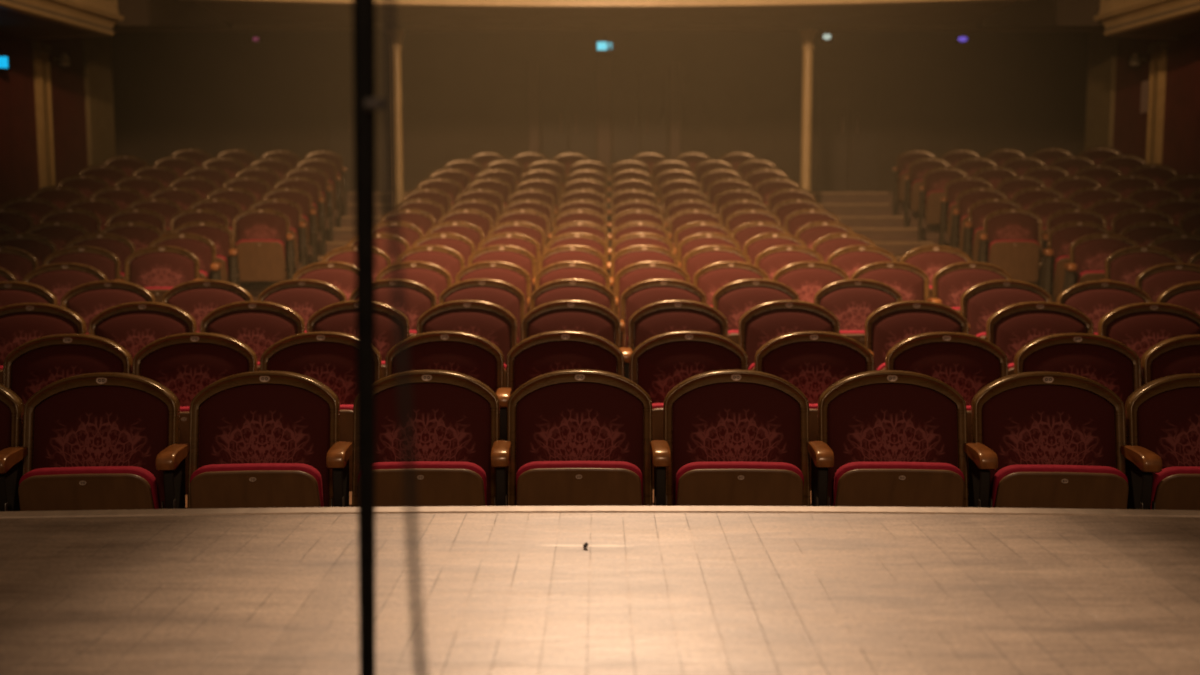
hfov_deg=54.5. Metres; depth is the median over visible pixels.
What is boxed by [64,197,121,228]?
seat
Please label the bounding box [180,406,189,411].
seat cushion
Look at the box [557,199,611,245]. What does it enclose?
seat
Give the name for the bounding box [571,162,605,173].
backrest cushion
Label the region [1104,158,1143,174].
backrest cushion
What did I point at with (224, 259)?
seat cushion
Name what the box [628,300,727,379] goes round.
seat
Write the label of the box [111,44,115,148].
wall
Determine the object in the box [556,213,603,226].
backrest cushion
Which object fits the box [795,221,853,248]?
seat
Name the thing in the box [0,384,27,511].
seat
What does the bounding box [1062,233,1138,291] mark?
seat
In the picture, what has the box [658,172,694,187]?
backrest cushion
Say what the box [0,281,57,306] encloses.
seat
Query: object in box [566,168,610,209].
seat
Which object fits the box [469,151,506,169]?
seat
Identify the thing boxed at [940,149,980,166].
seat
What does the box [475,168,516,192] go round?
seat
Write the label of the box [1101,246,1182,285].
seat
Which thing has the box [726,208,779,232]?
seat
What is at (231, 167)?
backrest cushion
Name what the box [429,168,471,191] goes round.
seat
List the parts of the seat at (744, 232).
backrest frame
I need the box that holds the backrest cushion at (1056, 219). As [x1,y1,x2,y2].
[1050,213,1102,229]
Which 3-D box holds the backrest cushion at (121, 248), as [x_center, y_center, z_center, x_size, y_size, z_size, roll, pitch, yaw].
[-3.837,-0.524,8.956,0.448,0.468,0.129,-1,6,-12]
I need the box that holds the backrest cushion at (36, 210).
[5,202,54,224]
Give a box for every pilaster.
[31,41,55,188]
[82,36,115,165]
[1084,32,1117,149]
[1145,41,1168,163]
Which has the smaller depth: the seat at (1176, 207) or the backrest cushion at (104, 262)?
the backrest cushion at (104, 262)
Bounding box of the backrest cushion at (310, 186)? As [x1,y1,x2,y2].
[277,180,317,222]
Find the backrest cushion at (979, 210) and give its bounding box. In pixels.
[971,202,1016,250]
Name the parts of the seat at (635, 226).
backrest frame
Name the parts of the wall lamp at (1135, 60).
lamp shade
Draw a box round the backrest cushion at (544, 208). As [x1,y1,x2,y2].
[506,203,549,221]
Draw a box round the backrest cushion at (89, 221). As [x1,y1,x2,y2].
[44,213,97,233]
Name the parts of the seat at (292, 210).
seat panel, armrest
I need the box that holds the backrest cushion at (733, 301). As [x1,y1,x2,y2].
[718,286,793,330]
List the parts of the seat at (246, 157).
backrest frame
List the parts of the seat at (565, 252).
backrest frame, armrest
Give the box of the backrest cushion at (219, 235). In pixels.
[178,226,229,280]
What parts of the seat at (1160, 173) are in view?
backrest frame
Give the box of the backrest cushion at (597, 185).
[565,181,604,194]
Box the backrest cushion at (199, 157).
[174,151,208,165]
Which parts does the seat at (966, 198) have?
armrest, seat panel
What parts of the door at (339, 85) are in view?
handle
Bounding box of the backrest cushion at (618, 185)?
[613,181,652,193]
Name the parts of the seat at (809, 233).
backrest frame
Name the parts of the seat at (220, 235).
seat panel, armrest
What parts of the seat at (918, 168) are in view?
seat panel, backrest frame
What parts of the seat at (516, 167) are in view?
backrest frame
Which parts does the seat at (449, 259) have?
backrest frame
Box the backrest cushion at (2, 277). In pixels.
[0,275,9,281]
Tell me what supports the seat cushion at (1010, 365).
on the seat at (1010, 328)
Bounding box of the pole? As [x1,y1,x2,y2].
[352,0,383,674]
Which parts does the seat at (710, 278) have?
backrest frame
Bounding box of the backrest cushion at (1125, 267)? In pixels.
[1110,252,1176,285]
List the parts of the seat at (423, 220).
backrest frame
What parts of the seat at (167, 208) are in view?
backrest frame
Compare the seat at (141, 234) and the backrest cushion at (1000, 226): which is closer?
the seat at (141, 234)
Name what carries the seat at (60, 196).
on the floor at (930, 232)
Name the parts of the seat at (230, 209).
backrest frame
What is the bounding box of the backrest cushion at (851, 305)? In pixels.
[819,286,896,330]
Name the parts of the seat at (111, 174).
backrest frame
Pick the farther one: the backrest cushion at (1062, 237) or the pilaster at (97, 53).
the pilaster at (97, 53)
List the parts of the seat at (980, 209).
armrest, seat panel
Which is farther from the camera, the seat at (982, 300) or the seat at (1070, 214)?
the seat at (1070, 214)
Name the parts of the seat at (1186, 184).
backrest frame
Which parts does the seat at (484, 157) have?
backrest frame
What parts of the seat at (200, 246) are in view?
seat panel, armrest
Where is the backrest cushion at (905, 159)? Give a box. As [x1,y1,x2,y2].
[899,153,931,180]
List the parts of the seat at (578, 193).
backrest frame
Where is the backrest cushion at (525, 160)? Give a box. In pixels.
[514,155,544,170]
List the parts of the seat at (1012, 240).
armrest, backrest frame, seat panel, armrest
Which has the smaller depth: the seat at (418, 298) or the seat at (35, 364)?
the seat at (35, 364)
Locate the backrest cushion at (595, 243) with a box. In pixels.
[550,238,603,254]
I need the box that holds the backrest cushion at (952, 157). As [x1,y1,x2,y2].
[943,152,976,166]
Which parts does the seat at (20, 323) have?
seat panel, number plate, backrest frame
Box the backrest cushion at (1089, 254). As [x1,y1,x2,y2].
[1074,239,1132,284]
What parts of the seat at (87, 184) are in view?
backrest frame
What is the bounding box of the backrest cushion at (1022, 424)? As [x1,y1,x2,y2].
[982,385,1115,507]
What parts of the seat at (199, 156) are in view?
backrest frame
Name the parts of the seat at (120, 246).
backrest frame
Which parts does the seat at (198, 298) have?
backrest frame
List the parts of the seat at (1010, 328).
seat panel, backrest frame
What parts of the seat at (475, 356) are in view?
number plate, backrest frame, armrest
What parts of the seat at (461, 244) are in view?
backrest frame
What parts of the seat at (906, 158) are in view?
seat panel, backrest frame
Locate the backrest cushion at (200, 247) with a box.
[156,238,211,279]
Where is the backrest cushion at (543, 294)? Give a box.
[535,286,609,308]
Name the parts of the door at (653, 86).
handle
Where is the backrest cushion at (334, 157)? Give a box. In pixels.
[307,153,340,186]
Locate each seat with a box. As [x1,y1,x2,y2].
[0,233,56,266]
[0,246,38,281]
[0,267,17,281]
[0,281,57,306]
[0,303,86,384]
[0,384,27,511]
[3,334,132,405]
[18,372,189,510]
[23,263,107,305]
[25,221,89,249]
[30,186,85,208]
[39,208,101,233]
[43,246,124,280]
[57,175,108,196]
[60,280,155,333]
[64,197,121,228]
[65,233,135,279]
[78,165,126,186]
[88,302,196,358]
[91,186,144,208]
[100,221,162,250]
[103,155,148,175]
[106,208,166,235]
[114,175,163,197]
[125,246,205,302]
[126,198,181,233]
[131,165,178,187]
[132,332,257,494]
[148,233,221,279]
[149,187,201,210]
[153,156,196,176]
[161,280,252,331]
[168,176,217,198]
[170,148,211,165]
[170,208,228,233]
[171,221,239,285]
[183,166,228,187]
[187,371,352,508]
[188,198,248,287]
[200,301,304,370]
[201,156,244,178]
[206,187,256,210]
[216,149,256,167]
[222,176,269,200]
[232,208,295,281]
[234,166,279,189]
[248,198,307,267]
[249,157,291,179]
[257,279,346,332]
[260,149,299,168]
[260,331,381,491]
[262,187,317,263]
[273,177,325,255]
[284,167,332,240]
[292,261,355,300]
[295,158,341,227]
[303,150,346,215]
[307,300,408,377]
[322,245,390,276]
[346,233,409,256]
[349,279,436,336]
[352,370,511,506]
[375,221,423,247]
[375,261,451,304]
[380,208,435,235]
[385,331,511,439]
[397,198,444,223]
[400,245,464,284]
[403,188,450,212]
[412,233,474,266]
[416,177,461,204]
[416,300,516,387]
[426,221,483,251]
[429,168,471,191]
[438,279,524,343]
[439,208,492,238]
[443,159,482,180]
[448,198,499,226]
[455,261,530,314]
[456,188,503,213]
[466,177,511,205]
[468,245,535,293]
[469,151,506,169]
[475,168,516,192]
[477,232,539,273]
[484,159,524,183]
[487,221,545,255]
[495,208,550,247]
[503,198,552,232]
[506,331,623,392]
[507,369,670,505]
[508,188,556,218]
[512,151,547,170]
[515,177,559,216]
[520,168,562,195]
[521,300,631,378]
[526,159,565,193]
[529,278,623,347]
[535,261,617,306]
[538,245,613,290]
[546,232,609,275]
[551,221,610,261]
[553,152,588,175]
[553,209,611,247]
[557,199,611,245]
[559,188,611,230]
[563,178,609,209]
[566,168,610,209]
[569,159,610,186]
[610,159,653,180]
[610,188,662,221]
[610,245,678,294]
[611,168,656,194]
[611,178,659,204]
[611,232,680,266]
[612,199,667,227]
[612,209,671,240]
[612,221,676,254]
[615,261,690,318]
[620,278,706,347]
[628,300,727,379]
[630,331,747,488]
[631,151,666,174]
[652,159,691,184]
[655,168,697,197]
[658,177,702,207]
[662,188,708,221]
[663,369,833,505]
[666,198,715,231]
[669,208,722,245]
[674,221,731,256]
[675,151,710,171]
[677,232,740,267]
[682,245,750,283]
[693,261,768,306]
[694,159,733,182]
[701,168,742,193]
[707,177,752,204]
[712,279,799,344]
[714,188,762,214]
[719,151,756,170]
[719,198,770,226]
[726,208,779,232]
[732,221,788,250]
[737,159,776,179]
[738,300,839,370]
[743,233,806,264]
[745,168,787,190]
[754,331,873,490]
[755,177,800,204]
[755,245,823,279]
[768,188,815,212]
[773,198,824,226]
[773,261,848,302]
[784,208,839,235]
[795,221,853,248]
[812,233,875,262]
[814,279,902,345]
[818,370,997,507]
[827,245,896,278]
[851,261,941,303]
[865,301,968,370]
[885,332,1007,441]
[892,149,936,215]
[900,245,971,297]
[904,157,950,227]
[918,166,967,240]
[932,262,1011,312]
[939,176,992,245]
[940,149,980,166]
[950,187,1007,250]
[955,157,997,175]
[960,280,1052,339]
[963,198,1022,261]
[971,371,1161,509]
[972,166,1017,188]
[978,208,1047,286]
[985,148,1025,165]
[986,301,1093,374]
[997,176,1045,199]
[1002,156,1045,175]
[1011,187,1063,209]
[1014,333,1141,406]
[1022,165,1069,187]
[1028,198,1083,233]
[1031,147,1072,164]
[1040,221,1110,300]
[1046,208,1106,233]
[1050,155,1095,174]
[1050,175,1100,198]
[1057,280,1151,334]
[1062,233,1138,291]
[1068,186,1122,208]
[1074,165,1122,186]
[1079,147,1121,164]
[1089,197,1145,230]
[1098,302,1199,360]
[1100,154,1146,174]
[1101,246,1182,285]
[1106,175,1157,197]
[1111,208,1173,233]
[1120,221,1184,245]
[1125,373,1199,509]
[1128,164,1177,185]
[1128,186,1183,207]
[1135,263,1199,301]
[1141,334,1199,385]
[1148,233,1199,262]
[1152,197,1199,225]
[1156,281,1199,314]
[1163,174,1199,196]
[1188,252,1199,265]
[1189,188,1199,199]
[1191,227,1199,234]
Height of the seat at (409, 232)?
0.860 m
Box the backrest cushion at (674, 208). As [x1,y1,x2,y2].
[669,203,712,218]
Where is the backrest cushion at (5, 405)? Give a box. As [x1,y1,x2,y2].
[0,400,10,450]
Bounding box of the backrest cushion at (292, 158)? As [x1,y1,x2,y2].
[264,153,297,168]
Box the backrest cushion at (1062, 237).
[1051,226,1104,281]
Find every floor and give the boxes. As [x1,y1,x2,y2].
[0,513,1199,674]
[185,192,1056,508]
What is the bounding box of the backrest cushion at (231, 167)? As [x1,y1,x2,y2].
[205,160,241,178]
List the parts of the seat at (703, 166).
backrest frame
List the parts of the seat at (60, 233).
backrest frame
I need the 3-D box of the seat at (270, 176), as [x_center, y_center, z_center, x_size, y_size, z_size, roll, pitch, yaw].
[-3.908,-1.535,13.381,0.550,0.860,0.331,-1,6,-13]
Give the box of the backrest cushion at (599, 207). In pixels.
[560,203,603,215]
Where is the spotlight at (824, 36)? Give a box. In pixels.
[820,32,832,41]
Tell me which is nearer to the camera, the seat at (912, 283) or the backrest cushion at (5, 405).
the backrest cushion at (5, 405)
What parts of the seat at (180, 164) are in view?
backrest frame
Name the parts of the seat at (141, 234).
backrest frame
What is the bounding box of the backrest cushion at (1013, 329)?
[994,310,1085,363]
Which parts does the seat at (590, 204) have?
backrest frame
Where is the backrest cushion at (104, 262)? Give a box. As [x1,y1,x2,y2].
[49,252,114,279]
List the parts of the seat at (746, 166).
backrest frame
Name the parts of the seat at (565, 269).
backrest frame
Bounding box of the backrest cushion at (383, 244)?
[353,238,405,256]
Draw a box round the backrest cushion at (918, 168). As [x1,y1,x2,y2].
[911,161,946,194]
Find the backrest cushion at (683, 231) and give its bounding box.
[678,226,727,243]
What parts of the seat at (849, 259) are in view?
backrest frame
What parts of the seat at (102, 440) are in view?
seat panel, backrest frame, number plate, armrest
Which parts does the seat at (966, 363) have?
number plate, backrest frame, seat panel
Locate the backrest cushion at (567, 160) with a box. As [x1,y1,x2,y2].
[555,155,584,171]
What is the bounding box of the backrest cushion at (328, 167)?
[298,161,334,198]
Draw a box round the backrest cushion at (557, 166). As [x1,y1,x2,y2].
[529,162,563,184]
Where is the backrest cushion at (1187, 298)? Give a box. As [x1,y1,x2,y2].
[1164,289,1199,314]
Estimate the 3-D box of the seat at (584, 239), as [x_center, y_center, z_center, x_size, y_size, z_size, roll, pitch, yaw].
[-0.163,-0.406,9.316,0.544,0.860,0.331,0,6,-1]
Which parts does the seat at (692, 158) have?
backrest frame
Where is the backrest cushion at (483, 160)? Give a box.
[472,155,502,169]
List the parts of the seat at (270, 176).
backrest frame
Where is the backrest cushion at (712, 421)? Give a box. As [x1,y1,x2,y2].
[672,382,799,505]
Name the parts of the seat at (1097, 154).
backrest frame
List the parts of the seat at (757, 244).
backrest frame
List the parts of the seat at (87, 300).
backrest frame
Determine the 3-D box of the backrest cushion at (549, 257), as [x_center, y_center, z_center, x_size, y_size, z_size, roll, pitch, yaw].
[-0.201,-0.401,8.566,0.448,0.468,0.129,0,6,-1]
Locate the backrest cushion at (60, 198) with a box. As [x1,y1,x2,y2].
[35,190,81,208]
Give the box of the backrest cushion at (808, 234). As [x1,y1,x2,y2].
[799,226,847,248]
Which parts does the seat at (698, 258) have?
backrest frame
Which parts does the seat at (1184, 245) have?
backrest frame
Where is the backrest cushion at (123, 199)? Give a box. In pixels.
[96,191,140,208]
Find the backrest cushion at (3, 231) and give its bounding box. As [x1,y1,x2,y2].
[0,228,10,235]
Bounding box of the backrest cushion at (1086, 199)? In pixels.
[1072,191,1117,208]
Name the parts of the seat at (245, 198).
backrest frame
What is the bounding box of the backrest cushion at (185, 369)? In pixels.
[141,343,248,406]
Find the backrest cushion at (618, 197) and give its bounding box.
[613,192,654,206]
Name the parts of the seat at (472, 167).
backrest frame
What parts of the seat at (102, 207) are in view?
backrest frame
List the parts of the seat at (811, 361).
seat panel, backrest frame, number plate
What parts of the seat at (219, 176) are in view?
backrest frame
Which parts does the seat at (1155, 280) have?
backrest frame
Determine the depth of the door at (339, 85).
18.54 m
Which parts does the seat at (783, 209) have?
backrest frame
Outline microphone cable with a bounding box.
[384,0,424,674]
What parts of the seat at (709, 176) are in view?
backrest frame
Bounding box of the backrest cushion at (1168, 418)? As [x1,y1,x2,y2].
[1137,387,1199,474]
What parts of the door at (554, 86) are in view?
handle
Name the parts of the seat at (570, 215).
backrest frame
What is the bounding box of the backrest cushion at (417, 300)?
[355,286,431,330]
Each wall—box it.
[0,31,115,205]
[111,32,1088,191]
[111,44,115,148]
[1084,44,1088,147]
[1085,31,1199,174]
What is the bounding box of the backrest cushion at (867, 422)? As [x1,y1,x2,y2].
[827,383,957,505]
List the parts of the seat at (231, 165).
backrest frame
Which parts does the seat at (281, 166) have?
backrest frame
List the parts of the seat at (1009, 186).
backrest frame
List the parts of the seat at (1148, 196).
backrest frame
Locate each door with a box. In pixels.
[327,73,386,191]
[541,73,595,159]
[613,73,666,163]
[818,73,880,191]
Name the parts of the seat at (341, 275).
backrest frame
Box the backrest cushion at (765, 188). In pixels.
[758,181,797,202]
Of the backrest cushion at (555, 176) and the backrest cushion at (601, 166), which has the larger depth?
the backrest cushion at (601, 166)
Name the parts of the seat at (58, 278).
backrest frame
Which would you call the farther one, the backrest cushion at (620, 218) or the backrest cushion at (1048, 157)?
the backrest cushion at (1048, 157)
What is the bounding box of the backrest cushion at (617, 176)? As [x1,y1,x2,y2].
[613,172,649,182]
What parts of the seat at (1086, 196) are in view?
backrest frame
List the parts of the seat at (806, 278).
backrest frame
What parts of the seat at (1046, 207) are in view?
backrest frame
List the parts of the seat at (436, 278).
backrest frame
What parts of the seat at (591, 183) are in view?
backrest frame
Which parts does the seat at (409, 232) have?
backrest frame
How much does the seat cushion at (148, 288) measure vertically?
0.362 m
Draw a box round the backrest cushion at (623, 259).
[615,251,673,275]
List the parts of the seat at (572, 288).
backrest frame, armrest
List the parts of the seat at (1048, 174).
backrest frame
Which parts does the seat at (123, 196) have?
backrest frame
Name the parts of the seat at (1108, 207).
backrest frame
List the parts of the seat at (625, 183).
backrest frame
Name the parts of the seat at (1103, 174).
backrest frame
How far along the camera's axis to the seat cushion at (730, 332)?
6.61 m
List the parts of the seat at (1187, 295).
backrest frame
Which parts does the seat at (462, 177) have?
backrest frame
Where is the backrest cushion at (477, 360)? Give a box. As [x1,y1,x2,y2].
[393,341,496,392]
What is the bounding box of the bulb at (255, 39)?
[251,36,260,42]
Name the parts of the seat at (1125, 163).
backrest frame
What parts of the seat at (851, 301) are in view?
seat panel, backrest frame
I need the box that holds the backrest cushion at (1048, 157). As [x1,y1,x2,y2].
[1034,151,1067,164]
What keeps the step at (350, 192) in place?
on the floor at (930, 232)
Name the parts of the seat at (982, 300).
backrest frame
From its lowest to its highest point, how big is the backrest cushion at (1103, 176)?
0.468 m
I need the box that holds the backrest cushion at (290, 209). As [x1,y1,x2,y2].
[253,202,298,249]
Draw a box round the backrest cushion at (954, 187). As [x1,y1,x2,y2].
[947,180,989,222]
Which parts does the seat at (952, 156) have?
backrest frame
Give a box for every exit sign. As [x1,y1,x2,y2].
[0,48,10,69]
[596,36,613,50]
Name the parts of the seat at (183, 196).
backrest frame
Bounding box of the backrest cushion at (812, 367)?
[762,341,865,403]
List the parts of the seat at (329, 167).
backrest frame, seat panel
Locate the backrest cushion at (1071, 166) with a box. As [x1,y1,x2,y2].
[1053,159,1091,174]
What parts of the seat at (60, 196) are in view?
backrest frame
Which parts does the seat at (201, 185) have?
backrest frame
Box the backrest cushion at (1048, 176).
[1026,169,1065,187]
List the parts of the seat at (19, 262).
backrest frame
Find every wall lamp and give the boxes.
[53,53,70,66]
[1129,53,1146,66]
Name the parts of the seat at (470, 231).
backrest frame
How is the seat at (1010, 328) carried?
on the floor at (930, 232)
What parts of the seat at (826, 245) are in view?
backrest frame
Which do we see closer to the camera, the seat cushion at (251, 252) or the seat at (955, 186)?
the seat cushion at (251, 252)
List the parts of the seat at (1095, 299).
backrest frame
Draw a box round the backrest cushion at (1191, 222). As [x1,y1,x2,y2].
[1183,214,1199,232]
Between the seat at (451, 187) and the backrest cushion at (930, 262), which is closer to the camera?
the backrest cushion at (930, 262)
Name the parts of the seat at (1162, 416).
backrest frame, seat panel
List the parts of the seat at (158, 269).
seat panel, backrest frame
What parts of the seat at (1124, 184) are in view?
backrest frame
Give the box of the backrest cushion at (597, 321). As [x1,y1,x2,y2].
[527,308,614,343]
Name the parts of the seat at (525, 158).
backrest frame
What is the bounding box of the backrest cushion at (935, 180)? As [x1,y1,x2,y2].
[925,170,964,210]
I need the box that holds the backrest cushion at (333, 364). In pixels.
[268,342,356,404]
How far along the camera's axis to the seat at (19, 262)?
8.10 m
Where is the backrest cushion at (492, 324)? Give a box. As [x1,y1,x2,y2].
[423,308,510,363]
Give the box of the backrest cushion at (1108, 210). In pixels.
[1093,202,1139,227]
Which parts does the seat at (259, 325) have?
backrest frame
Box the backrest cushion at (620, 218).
[615,213,661,228]
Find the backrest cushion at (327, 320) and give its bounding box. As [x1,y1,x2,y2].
[314,309,396,360]
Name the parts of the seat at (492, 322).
backrest frame, seat panel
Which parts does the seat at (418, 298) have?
backrest frame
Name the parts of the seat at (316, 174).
backrest frame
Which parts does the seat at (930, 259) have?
seat panel, backrest frame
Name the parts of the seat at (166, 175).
backrest frame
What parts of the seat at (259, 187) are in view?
backrest frame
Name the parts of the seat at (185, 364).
seat panel, number plate, backrest frame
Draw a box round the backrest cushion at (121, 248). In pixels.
[72,239,130,273]
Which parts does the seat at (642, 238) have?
backrest frame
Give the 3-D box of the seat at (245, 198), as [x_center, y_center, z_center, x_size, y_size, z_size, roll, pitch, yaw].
[-3.728,-1.102,11.868,0.553,0.860,0.331,-1,6,-12]
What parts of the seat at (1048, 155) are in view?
backrest frame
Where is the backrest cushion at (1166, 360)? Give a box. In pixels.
[1151,345,1199,380]
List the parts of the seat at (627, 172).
backrest frame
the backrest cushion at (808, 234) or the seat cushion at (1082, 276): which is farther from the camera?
the backrest cushion at (808, 234)
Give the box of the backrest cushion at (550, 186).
[518,181,556,206]
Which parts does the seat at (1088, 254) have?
armrest, seat panel, backrest frame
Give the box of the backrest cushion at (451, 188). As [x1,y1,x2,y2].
[420,181,458,202]
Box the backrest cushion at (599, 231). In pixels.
[555,226,604,240]
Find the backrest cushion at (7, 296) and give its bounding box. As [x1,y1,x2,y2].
[0,289,50,306]
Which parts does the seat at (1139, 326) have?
backrest frame, number plate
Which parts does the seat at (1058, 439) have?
number plate, backrest frame, seat panel, armrest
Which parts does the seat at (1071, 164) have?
backrest frame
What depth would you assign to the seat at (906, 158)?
15.06 m
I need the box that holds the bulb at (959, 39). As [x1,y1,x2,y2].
[955,35,968,43]
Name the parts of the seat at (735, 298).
seat panel, backrest frame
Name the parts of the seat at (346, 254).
backrest frame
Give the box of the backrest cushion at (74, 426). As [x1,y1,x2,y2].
[33,386,168,508]
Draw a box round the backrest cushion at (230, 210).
[194,202,238,227]
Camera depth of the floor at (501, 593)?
2.02 m
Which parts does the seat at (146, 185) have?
backrest frame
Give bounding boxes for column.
[394,29,404,203]
[799,29,816,191]
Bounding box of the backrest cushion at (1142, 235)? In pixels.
[1124,226,1177,245]
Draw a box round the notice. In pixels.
[1140,80,1148,113]
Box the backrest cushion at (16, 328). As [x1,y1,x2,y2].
[0,312,77,365]
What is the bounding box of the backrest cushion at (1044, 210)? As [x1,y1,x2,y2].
[1031,202,1077,227]
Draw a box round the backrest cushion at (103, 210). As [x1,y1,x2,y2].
[70,202,117,227]
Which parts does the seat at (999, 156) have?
backrest frame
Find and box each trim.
[0,506,1199,518]
[528,61,538,151]
[597,56,610,176]
[670,61,680,158]
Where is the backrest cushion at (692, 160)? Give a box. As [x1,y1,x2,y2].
[678,155,707,171]
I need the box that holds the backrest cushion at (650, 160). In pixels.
[635,155,664,171]
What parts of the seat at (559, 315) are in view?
backrest frame, armrest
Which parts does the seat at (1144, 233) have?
backrest frame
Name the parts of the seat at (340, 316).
backrest frame, seat panel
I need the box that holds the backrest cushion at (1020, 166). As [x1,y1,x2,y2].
[1004,160,1041,175]
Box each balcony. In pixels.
[0,0,124,39]
[113,0,1104,31]
[1093,0,1199,39]
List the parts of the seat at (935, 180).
armrest, seat panel, backrest frame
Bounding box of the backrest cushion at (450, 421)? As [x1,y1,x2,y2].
[375,383,490,505]
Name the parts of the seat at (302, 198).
backrest frame, seat panel, armrest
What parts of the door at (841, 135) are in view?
handle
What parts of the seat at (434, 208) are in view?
backrest frame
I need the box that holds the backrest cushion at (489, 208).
[453,203,495,226]
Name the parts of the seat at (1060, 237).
armrest, seat panel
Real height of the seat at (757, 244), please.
0.860 m
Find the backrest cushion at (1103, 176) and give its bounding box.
[1078,169,1118,186]
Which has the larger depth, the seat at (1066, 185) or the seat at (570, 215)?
the seat at (1066, 185)
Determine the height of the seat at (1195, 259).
0.860 m
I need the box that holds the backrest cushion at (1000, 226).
[987,213,1038,262]
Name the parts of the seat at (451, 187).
backrest frame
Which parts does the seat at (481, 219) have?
backrest frame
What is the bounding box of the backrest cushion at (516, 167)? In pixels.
[487,162,521,181]
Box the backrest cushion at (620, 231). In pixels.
[615,226,665,239]
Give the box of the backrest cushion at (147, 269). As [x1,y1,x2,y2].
[130,252,194,286]
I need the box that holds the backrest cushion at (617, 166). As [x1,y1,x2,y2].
[613,162,646,173]
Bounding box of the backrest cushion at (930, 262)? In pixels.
[905,251,966,285]
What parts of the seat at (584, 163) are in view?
backrest frame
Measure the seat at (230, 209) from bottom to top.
0.860 m
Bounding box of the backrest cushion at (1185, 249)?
[1155,239,1199,262]
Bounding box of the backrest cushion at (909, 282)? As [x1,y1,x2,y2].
[856,268,923,300]
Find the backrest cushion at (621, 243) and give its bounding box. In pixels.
[615,238,669,252]
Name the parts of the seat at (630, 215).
backrest frame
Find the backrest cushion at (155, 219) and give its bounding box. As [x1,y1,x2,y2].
[110,213,161,230]
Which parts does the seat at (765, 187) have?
backrest frame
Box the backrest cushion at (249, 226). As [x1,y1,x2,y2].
[236,213,286,263]
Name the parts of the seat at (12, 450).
backrest frame, armrest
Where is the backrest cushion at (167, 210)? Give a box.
[132,202,178,227]
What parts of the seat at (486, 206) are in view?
backrest frame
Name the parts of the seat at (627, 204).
backrest frame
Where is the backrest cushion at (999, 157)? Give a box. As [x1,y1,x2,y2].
[988,152,1021,165]
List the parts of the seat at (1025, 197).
backrest frame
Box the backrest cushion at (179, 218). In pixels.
[174,213,224,228]
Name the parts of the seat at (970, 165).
backrest frame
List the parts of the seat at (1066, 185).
backrest frame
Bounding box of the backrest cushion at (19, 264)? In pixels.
[0,253,32,281]
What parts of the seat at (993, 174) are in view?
backrest frame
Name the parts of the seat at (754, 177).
backrest frame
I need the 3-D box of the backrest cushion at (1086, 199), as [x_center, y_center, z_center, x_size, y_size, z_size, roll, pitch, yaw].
[4.951,-1.235,11.656,0.448,0.468,0.129,2,6,16]
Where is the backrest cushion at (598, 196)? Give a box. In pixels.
[562,192,603,204]
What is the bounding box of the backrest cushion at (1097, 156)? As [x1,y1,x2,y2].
[1082,150,1117,164]
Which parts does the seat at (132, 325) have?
backrest frame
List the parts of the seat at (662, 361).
seat panel, number plate, backrest frame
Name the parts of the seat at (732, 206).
backrest frame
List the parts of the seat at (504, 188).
backrest frame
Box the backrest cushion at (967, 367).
[894,342,999,405]
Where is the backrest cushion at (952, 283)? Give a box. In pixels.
[937,268,1006,306]
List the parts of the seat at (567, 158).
backrest frame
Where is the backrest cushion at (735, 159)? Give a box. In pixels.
[722,154,752,170]
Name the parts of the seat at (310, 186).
backrest frame, seat panel, armrest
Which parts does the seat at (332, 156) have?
backrest frame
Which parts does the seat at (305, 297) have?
backrest frame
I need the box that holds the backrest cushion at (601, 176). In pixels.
[569,172,605,183]
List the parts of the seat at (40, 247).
backrest frame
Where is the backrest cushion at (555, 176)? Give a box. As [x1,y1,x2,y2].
[523,172,559,185]
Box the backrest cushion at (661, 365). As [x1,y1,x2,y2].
[637,341,740,403]
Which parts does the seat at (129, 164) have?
backrest frame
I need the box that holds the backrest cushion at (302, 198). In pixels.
[265,191,309,236]
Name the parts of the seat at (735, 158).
backrest frame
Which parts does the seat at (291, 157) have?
backrest frame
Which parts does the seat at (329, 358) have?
number plate, backrest frame, seat panel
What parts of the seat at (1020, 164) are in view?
backrest frame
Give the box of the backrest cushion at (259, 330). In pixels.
[207,310,297,361]
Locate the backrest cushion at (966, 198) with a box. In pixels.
[959,191,1002,236]
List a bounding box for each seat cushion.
[19,466,159,508]
[144,287,172,289]
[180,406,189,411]
[190,463,323,506]
[216,255,228,281]
[235,240,285,265]
[340,405,353,409]
[375,461,486,505]
[516,461,642,495]
[652,403,663,408]
[675,461,803,505]
[728,330,738,334]
[809,404,817,408]
[832,462,964,505]
[840,331,864,333]
[877,363,884,369]
[972,228,982,253]
[976,332,985,336]
[988,240,1039,262]
[991,465,1127,507]
[1008,363,1013,369]
[1052,256,1068,290]
[1077,271,1104,283]
[1150,466,1199,509]
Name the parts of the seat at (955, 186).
armrest, seat panel, backrest frame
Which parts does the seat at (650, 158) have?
backrest frame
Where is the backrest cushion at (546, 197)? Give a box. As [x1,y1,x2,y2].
[511,192,551,205]
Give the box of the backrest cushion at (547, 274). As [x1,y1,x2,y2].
[539,267,605,286]
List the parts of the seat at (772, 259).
backrest frame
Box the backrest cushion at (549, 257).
[543,251,602,268]
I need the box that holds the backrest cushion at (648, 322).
[634,308,721,348]
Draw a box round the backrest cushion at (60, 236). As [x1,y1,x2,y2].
[31,226,84,249]
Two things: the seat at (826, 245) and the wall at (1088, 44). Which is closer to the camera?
the seat at (826, 245)
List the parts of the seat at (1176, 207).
backrest frame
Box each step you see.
[298,256,323,258]
[310,241,348,243]
[325,227,354,229]
[336,216,382,217]
[349,203,387,205]
[350,192,407,193]
[811,192,887,193]
[820,203,889,205]
[837,216,903,217]
[849,227,917,229]
[873,241,932,244]
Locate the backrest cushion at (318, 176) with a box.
[287,171,325,209]
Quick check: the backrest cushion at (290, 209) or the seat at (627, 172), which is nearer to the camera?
the backrest cushion at (290, 209)
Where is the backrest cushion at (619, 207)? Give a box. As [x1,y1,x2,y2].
[615,203,658,214]

